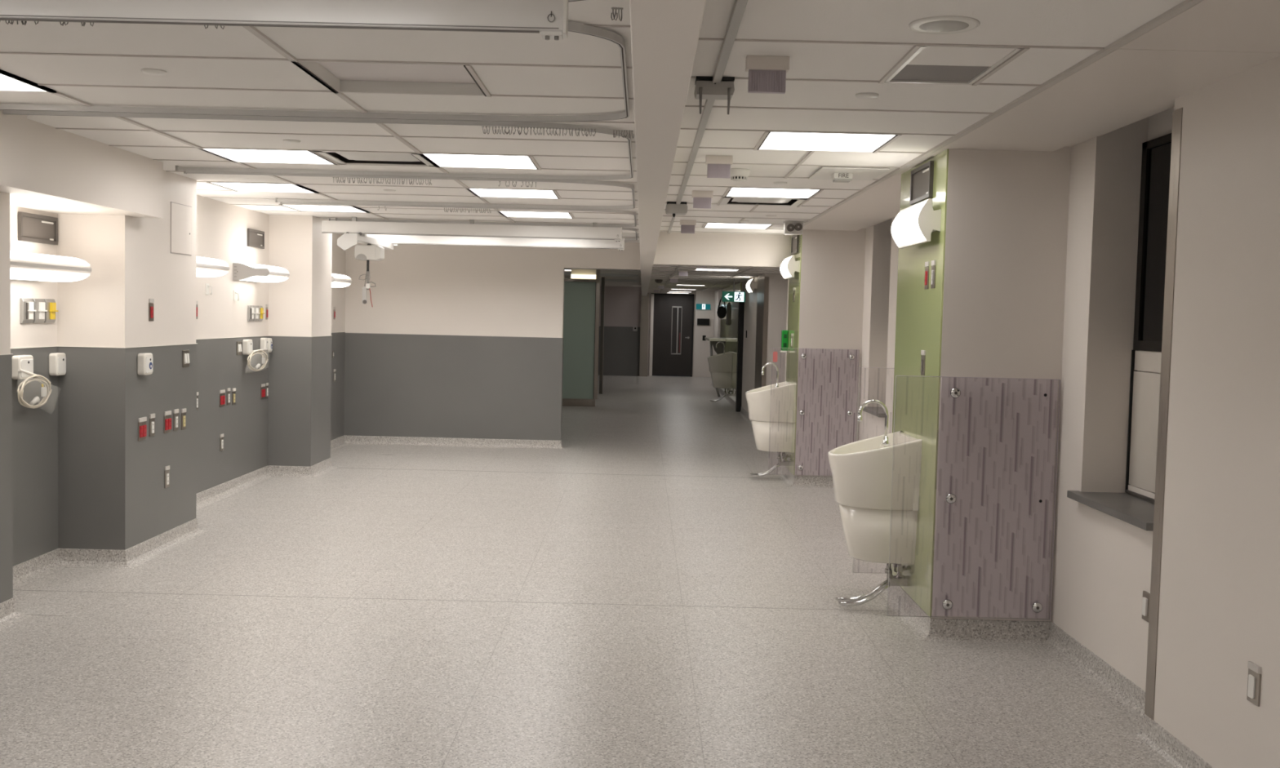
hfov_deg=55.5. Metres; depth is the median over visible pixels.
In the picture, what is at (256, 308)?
outlet
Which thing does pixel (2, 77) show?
diffuser
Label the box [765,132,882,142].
diffuser
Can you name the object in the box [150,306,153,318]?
receptacle
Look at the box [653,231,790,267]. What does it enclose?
bulkhead
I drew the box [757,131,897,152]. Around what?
ceiling light
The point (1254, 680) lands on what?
wall outlet
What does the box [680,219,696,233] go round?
sensor box
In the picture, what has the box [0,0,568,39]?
rail
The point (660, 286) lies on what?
sensor box
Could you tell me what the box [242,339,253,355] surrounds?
station
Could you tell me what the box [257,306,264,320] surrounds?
outlet
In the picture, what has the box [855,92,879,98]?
sprinkler cover
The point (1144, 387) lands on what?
window
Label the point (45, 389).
tubing
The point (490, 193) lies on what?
ceiling light
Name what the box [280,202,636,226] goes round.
track
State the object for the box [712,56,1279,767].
wall
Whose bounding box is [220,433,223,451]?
wall outlet
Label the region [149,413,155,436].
wall outlet
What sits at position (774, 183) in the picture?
sprinkler cover
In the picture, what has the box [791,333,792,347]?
wall outlet
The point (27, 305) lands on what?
outlet
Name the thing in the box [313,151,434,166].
ceiling vent
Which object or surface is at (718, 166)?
sensor box
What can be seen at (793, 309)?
wall panel
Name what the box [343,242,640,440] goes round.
wall
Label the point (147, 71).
sprinkler cover
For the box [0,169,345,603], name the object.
wall
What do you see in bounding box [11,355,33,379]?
station
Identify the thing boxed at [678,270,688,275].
sensor box
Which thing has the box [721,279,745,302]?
exit sign
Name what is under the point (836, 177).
fire alarm strobe
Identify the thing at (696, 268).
diffuser
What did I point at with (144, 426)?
receptacle
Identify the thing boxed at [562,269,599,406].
glass wall
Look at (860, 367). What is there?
panel
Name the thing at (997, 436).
panel
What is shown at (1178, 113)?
guard
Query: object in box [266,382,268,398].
wall outlet
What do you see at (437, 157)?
diffuser
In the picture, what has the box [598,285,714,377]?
wall
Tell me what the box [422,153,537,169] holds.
ceiling light
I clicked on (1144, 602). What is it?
receptacle
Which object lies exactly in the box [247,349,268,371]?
tubing
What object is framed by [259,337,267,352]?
station
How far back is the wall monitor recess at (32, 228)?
7.08 m
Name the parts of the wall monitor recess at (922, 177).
panel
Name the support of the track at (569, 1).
attached to the ceiling at (837, 51)
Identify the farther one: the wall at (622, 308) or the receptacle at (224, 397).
the wall at (622, 308)
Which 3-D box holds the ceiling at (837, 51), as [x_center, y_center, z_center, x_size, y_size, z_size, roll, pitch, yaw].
[-0.542,-1.929,15.068,7.400,0.429,38.700,1,3,0]
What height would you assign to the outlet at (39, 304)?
0.142 m
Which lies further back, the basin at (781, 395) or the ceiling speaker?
the basin at (781, 395)
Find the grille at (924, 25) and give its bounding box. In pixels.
[919,20,968,31]
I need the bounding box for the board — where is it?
[697,318,709,325]
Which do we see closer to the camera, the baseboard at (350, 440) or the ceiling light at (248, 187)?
the ceiling light at (248, 187)
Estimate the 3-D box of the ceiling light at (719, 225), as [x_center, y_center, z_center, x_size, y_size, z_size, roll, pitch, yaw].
[0.916,-1.526,11.449,0.600,0.084,0.594,1,3,0]
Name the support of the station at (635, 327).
attached to the wall at (622, 308)
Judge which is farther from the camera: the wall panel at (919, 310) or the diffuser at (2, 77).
the wall panel at (919, 310)
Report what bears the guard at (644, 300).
attached to the wall at (622, 308)
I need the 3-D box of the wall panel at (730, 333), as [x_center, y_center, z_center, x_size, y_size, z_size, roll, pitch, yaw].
[1.752,-0.857,23.885,0.020,2.130,5.200,1,3,0]
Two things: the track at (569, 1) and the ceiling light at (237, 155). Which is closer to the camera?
the track at (569, 1)
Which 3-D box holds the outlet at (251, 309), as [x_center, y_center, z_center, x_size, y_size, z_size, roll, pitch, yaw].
[-3.507,-0.638,10.979,0.040,0.142,0.118,1,3,0]
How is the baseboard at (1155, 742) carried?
attached to the wall at (1042, 246)
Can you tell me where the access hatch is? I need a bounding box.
[170,201,191,255]
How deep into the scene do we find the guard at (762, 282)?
17.62 m
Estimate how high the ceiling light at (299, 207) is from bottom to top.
0.084 m
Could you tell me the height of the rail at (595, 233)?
0.174 m
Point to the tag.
(775, 353)
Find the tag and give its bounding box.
[773,351,777,362]
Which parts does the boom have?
plate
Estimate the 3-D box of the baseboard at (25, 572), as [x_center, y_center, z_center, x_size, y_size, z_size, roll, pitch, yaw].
[-3.331,1.187,5.290,0.480,0.111,18.620,1,3,0]
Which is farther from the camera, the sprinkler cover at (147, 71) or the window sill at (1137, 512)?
the window sill at (1137, 512)
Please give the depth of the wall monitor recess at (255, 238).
11.07 m
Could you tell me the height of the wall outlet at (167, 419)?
0.143 m
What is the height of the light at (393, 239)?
0.174 m
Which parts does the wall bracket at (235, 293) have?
plate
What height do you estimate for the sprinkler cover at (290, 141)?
0.010 m
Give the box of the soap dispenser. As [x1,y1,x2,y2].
[780,330,788,352]
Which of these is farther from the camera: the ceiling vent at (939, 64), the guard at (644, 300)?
the guard at (644, 300)
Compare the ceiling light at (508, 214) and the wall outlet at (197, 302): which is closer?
the wall outlet at (197, 302)
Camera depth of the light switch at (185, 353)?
8.34 m
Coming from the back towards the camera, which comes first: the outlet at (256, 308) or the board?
the board
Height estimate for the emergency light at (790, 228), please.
0.115 m
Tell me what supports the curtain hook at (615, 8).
hanging from the track at (569, 1)
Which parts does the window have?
apron panel, pane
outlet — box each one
[20,297,36,323]
[32,298,47,323]
[44,298,57,323]
[137,417,146,440]
[148,298,154,321]
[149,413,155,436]
[164,410,171,433]
[164,465,169,488]
[173,408,178,431]
[181,408,186,430]
[195,301,198,319]
[196,391,198,409]
[219,389,225,407]
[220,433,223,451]
[226,387,230,404]
[231,387,235,404]
[247,305,255,321]
[253,305,260,321]
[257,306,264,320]
[261,383,265,399]
[265,304,268,319]
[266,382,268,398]
[333,306,335,319]
[333,368,335,382]
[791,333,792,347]
[793,287,795,302]
[920,350,925,375]
[924,261,928,288]
[930,260,935,288]
[1142,591,1150,622]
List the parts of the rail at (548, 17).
plate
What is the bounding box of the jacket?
[725,302,731,325]
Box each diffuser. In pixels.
[0,74,13,79]
[227,149,315,155]
[233,182,295,186]
[317,62,475,83]
[435,154,530,160]
[479,188,553,192]
[696,268,736,270]
[730,187,810,191]
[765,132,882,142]
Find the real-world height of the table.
1.208 m
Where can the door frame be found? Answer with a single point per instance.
(741, 304)
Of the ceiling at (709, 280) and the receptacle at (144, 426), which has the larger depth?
the ceiling at (709, 280)
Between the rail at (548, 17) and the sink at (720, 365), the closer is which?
the rail at (548, 17)
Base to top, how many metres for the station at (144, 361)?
0.135 m
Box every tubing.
[17,368,52,408]
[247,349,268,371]
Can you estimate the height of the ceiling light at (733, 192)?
0.084 m
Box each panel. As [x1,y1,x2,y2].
[720,282,742,401]
[768,347,859,475]
[785,235,801,475]
[808,166,889,180]
[852,367,894,573]
[887,375,1060,620]
[890,149,948,616]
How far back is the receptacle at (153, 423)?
7.81 m
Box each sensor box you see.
[657,284,664,288]
[669,277,678,282]
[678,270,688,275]
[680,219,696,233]
[691,190,712,208]
[705,155,733,178]
[745,55,790,93]
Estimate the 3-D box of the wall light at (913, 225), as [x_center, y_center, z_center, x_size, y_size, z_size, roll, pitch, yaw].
[1.471,-0.852,6.515,0.114,0.215,0.690,1,3,0]
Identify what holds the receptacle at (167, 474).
attached to the wall outlet at (166, 468)
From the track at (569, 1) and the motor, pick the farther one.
the motor
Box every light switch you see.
[182,350,189,367]
[236,341,241,355]
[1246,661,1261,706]
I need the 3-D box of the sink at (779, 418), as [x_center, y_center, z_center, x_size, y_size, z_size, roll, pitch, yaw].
[1.276,0.359,12.185,0.456,1.149,0.510,1,3,0]
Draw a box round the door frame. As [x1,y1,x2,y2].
[735,291,744,412]
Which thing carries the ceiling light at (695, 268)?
attached to the ceiling at (709, 280)
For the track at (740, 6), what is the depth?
4.27 m
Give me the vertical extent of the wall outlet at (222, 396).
0.143 m
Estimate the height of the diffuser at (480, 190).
0.008 m
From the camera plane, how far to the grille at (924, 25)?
3.57 m
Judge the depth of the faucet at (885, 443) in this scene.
6.71 m
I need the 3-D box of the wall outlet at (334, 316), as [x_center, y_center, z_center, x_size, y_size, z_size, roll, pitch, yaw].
[-3.515,-0.815,13.994,0.010,0.143,0.065,1,3,0]
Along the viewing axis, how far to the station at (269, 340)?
11.42 m
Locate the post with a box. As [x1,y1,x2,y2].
[599,277,604,394]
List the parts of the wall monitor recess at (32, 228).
panel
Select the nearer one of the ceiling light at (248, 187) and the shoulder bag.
the ceiling light at (248, 187)
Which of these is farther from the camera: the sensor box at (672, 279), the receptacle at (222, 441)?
the sensor box at (672, 279)
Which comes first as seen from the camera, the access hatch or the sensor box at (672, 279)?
the access hatch
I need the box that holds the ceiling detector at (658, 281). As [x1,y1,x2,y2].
[654,279,662,283]
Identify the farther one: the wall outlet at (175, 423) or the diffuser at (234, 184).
the diffuser at (234, 184)
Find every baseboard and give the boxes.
[0,435,348,630]
[344,435,567,449]
[709,382,1213,767]
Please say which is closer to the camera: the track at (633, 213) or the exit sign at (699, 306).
the track at (633, 213)
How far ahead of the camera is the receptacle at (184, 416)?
8.34 m
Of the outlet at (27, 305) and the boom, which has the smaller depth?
the outlet at (27, 305)
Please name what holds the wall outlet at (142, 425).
attached to the wall at (76, 473)
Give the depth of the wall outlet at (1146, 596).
5.02 m
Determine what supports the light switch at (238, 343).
attached to the wall at (76, 473)
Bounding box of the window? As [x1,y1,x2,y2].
[1124,133,1172,502]
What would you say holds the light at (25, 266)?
attached to the wall at (76, 473)
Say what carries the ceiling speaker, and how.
attached to the ceiling at (837, 51)
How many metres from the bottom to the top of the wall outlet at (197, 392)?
0.143 m
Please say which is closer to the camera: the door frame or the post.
the door frame
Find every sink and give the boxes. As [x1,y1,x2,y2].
[707,341,732,402]
[745,362,794,477]
[827,399,921,606]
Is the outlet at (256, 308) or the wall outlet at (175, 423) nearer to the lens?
the wall outlet at (175, 423)
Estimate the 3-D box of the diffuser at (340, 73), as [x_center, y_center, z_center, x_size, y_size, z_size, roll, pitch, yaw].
[-0.918,-1.205,4.606,0.580,0.008,0.580,1,3,0]
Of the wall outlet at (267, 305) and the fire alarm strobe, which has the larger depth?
the wall outlet at (267, 305)
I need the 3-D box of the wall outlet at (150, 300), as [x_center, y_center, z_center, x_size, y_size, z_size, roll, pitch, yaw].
[-3.118,-0.472,7.760,0.010,0.143,0.072,1,3,0]
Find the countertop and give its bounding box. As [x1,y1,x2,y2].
[704,337,725,341]
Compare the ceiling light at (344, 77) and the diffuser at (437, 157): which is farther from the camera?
the diffuser at (437, 157)
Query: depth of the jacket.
22.12 m
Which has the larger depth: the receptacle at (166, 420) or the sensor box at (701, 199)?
the sensor box at (701, 199)
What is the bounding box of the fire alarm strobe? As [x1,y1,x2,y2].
[831,172,853,182]
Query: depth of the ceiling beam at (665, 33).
2.96 m
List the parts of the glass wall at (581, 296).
post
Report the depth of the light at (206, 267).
9.17 m
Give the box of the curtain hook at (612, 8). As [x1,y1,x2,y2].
[611,7,617,20]
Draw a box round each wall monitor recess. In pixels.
[17,211,57,244]
[247,228,264,248]
[791,235,799,255]
[909,160,933,205]
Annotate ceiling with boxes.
[0,0,1203,242]
[564,264,781,294]
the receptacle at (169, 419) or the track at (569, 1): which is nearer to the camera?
the track at (569, 1)
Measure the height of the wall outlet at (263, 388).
0.143 m
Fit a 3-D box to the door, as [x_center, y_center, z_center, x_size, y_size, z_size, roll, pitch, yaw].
[0.868,-1.342,33.318,1.180,2.260,0.153,1,3,0]
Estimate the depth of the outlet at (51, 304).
7.24 m
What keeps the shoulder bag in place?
hanging from the wall panel at (730, 333)
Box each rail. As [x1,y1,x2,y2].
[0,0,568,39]
[321,217,622,241]
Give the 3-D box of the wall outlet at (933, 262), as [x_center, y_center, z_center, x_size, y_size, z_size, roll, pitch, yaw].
[1.516,-0.567,6.290,0.010,0.143,0.072,1,3,0]
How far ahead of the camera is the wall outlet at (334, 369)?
14.03 m
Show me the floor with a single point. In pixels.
(628, 595)
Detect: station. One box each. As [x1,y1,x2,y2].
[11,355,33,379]
[48,352,66,375]
[137,352,152,375]
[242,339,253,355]
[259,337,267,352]
[266,337,272,352]
[632,325,637,331]
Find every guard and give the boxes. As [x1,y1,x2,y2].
[639,293,648,376]
[754,276,768,389]
[1144,107,1182,719]
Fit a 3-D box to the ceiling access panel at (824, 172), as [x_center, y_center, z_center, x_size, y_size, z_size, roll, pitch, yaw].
[1.226,-1.240,7.175,0.380,0.007,0.570,1,3,0]
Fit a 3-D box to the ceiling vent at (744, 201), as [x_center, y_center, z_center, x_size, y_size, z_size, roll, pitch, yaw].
[0.911,-1.400,9.062,0.594,0.084,0.594,1,3,0]
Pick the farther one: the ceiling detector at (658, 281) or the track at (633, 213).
the ceiling detector at (658, 281)
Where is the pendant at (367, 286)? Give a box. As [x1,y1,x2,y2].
[362,283,370,303]
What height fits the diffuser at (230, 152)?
0.008 m
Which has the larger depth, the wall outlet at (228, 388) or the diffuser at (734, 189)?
the wall outlet at (228, 388)
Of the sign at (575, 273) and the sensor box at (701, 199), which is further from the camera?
the sign at (575, 273)
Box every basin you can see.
[707,351,732,373]
[745,381,794,422]
[827,431,921,511]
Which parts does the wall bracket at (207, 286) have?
plate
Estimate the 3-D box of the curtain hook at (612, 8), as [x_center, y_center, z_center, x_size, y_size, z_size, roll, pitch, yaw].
[-0.070,-1.019,3.349,0.018,0.035,0.006,2,3,6]
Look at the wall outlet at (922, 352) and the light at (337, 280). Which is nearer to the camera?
the wall outlet at (922, 352)
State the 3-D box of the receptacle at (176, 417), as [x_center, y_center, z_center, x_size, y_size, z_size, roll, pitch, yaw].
[-3.129,0.257,8.210,0.005,0.073,0.034,1,3,0]
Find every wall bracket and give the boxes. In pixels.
[205,283,212,294]
[233,290,239,301]
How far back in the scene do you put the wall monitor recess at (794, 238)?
12.03 m
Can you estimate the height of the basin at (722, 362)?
0.387 m
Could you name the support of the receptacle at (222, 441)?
attached to the wall outlet at (221, 435)
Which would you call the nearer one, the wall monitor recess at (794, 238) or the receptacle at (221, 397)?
the receptacle at (221, 397)
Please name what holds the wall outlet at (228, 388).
attached to the wall at (76, 473)
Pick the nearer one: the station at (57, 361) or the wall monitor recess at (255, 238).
the station at (57, 361)
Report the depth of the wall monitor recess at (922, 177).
6.56 m
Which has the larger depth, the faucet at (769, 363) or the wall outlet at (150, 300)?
the faucet at (769, 363)
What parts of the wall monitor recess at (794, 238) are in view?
panel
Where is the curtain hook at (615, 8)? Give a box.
[610,7,617,20]
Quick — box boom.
[337,231,399,250]
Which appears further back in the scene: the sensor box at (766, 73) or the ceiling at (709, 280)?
the ceiling at (709, 280)
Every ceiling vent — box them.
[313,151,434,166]
[720,196,807,206]
[884,45,1022,84]
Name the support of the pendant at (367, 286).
attached to the motor
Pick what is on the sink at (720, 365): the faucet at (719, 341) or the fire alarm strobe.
the faucet at (719, 341)
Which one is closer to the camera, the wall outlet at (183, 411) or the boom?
the wall outlet at (183, 411)
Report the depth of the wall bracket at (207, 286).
9.90 m
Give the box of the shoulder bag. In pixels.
[716,296,726,319]
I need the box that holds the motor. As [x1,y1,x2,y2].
[354,244,384,306]
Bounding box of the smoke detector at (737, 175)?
[730,168,750,182]
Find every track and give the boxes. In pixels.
[0,22,629,121]
[3,110,633,179]
[183,170,635,208]
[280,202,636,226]
[328,218,637,240]
[568,0,585,2]
[667,0,747,233]
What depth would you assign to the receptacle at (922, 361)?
6.46 m
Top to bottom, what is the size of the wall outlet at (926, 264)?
0.143 m
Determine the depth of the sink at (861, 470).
6.56 m
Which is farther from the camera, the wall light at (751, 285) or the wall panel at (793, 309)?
the wall light at (751, 285)
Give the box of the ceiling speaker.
[908,15,979,34]
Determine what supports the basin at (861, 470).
in the sink at (861, 470)
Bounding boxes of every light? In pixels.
[0,74,51,93]
[9,250,91,281]
[196,256,229,277]
[204,148,332,164]
[209,182,315,193]
[232,262,289,282]
[281,204,367,213]
[297,61,486,96]
[331,273,351,287]
[366,234,624,250]
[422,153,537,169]
[470,188,559,199]
[500,211,573,218]
[694,268,739,271]
[704,222,772,229]
[725,187,821,199]
[746,278,757,293]
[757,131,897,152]
[779,254,799,279]
[783,221,804,235]
[890,198,941,248]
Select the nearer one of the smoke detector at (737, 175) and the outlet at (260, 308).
the smoke detector at (737, 175)
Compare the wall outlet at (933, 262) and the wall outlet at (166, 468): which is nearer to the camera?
the wall outlet at (933, 262)
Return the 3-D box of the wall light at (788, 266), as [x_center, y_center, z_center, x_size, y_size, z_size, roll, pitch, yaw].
[1.482,-1.158,12.077,0.114,0.215,0.650,1,3,0]
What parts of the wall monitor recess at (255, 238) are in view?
panel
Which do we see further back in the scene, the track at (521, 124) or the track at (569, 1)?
the track at (521, 124)
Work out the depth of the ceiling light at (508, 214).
10.99 m
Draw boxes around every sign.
[570,269,595,279]
[696,303,710,309]
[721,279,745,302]
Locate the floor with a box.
[0,375,1159,767]
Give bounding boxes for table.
[704,337,725,396]
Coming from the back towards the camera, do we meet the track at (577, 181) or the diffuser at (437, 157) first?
the track at (577, 181)
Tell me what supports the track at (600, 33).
attached to the ceiling at (837, 51)
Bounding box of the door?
[648,293,693,377]
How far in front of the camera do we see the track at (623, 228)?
12.02 m
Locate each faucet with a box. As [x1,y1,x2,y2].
[715,341,724,354]
[761,362,778,387]
[857,399,891,448]
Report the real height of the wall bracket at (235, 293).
0.092 m
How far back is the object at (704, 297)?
29.17 m
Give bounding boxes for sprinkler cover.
[141,68,166,75]
[282,139,300,143]
[773,182,786,184]
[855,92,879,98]
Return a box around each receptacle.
[139,425,142,437]
[142,424,146,436]
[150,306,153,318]
[151,422,154,433]
[164,418,168,430]
[166,473,168,484]
[168,417,171,429]
[175,416,177,427]
[182,415,185,426]
[220,395,222,404]
[221,440,223,448]
[222,395,225,404]
[920,360,923,371]
[924,271,927,284]
[930,270,933,284]
[1142,597,1147,616]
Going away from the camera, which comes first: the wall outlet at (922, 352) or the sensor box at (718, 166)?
the wall outlet at (922, 352)
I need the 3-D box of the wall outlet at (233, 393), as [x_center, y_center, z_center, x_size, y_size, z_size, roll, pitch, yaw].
[-3.536,0.108,10.589,0.010,0.143,0.075,1,3,0]
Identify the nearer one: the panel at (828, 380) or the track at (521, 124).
the track at (521, 124)
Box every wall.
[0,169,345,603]
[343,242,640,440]
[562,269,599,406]
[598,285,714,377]
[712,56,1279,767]
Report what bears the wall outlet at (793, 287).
attached to the wall panel at (793, 309)

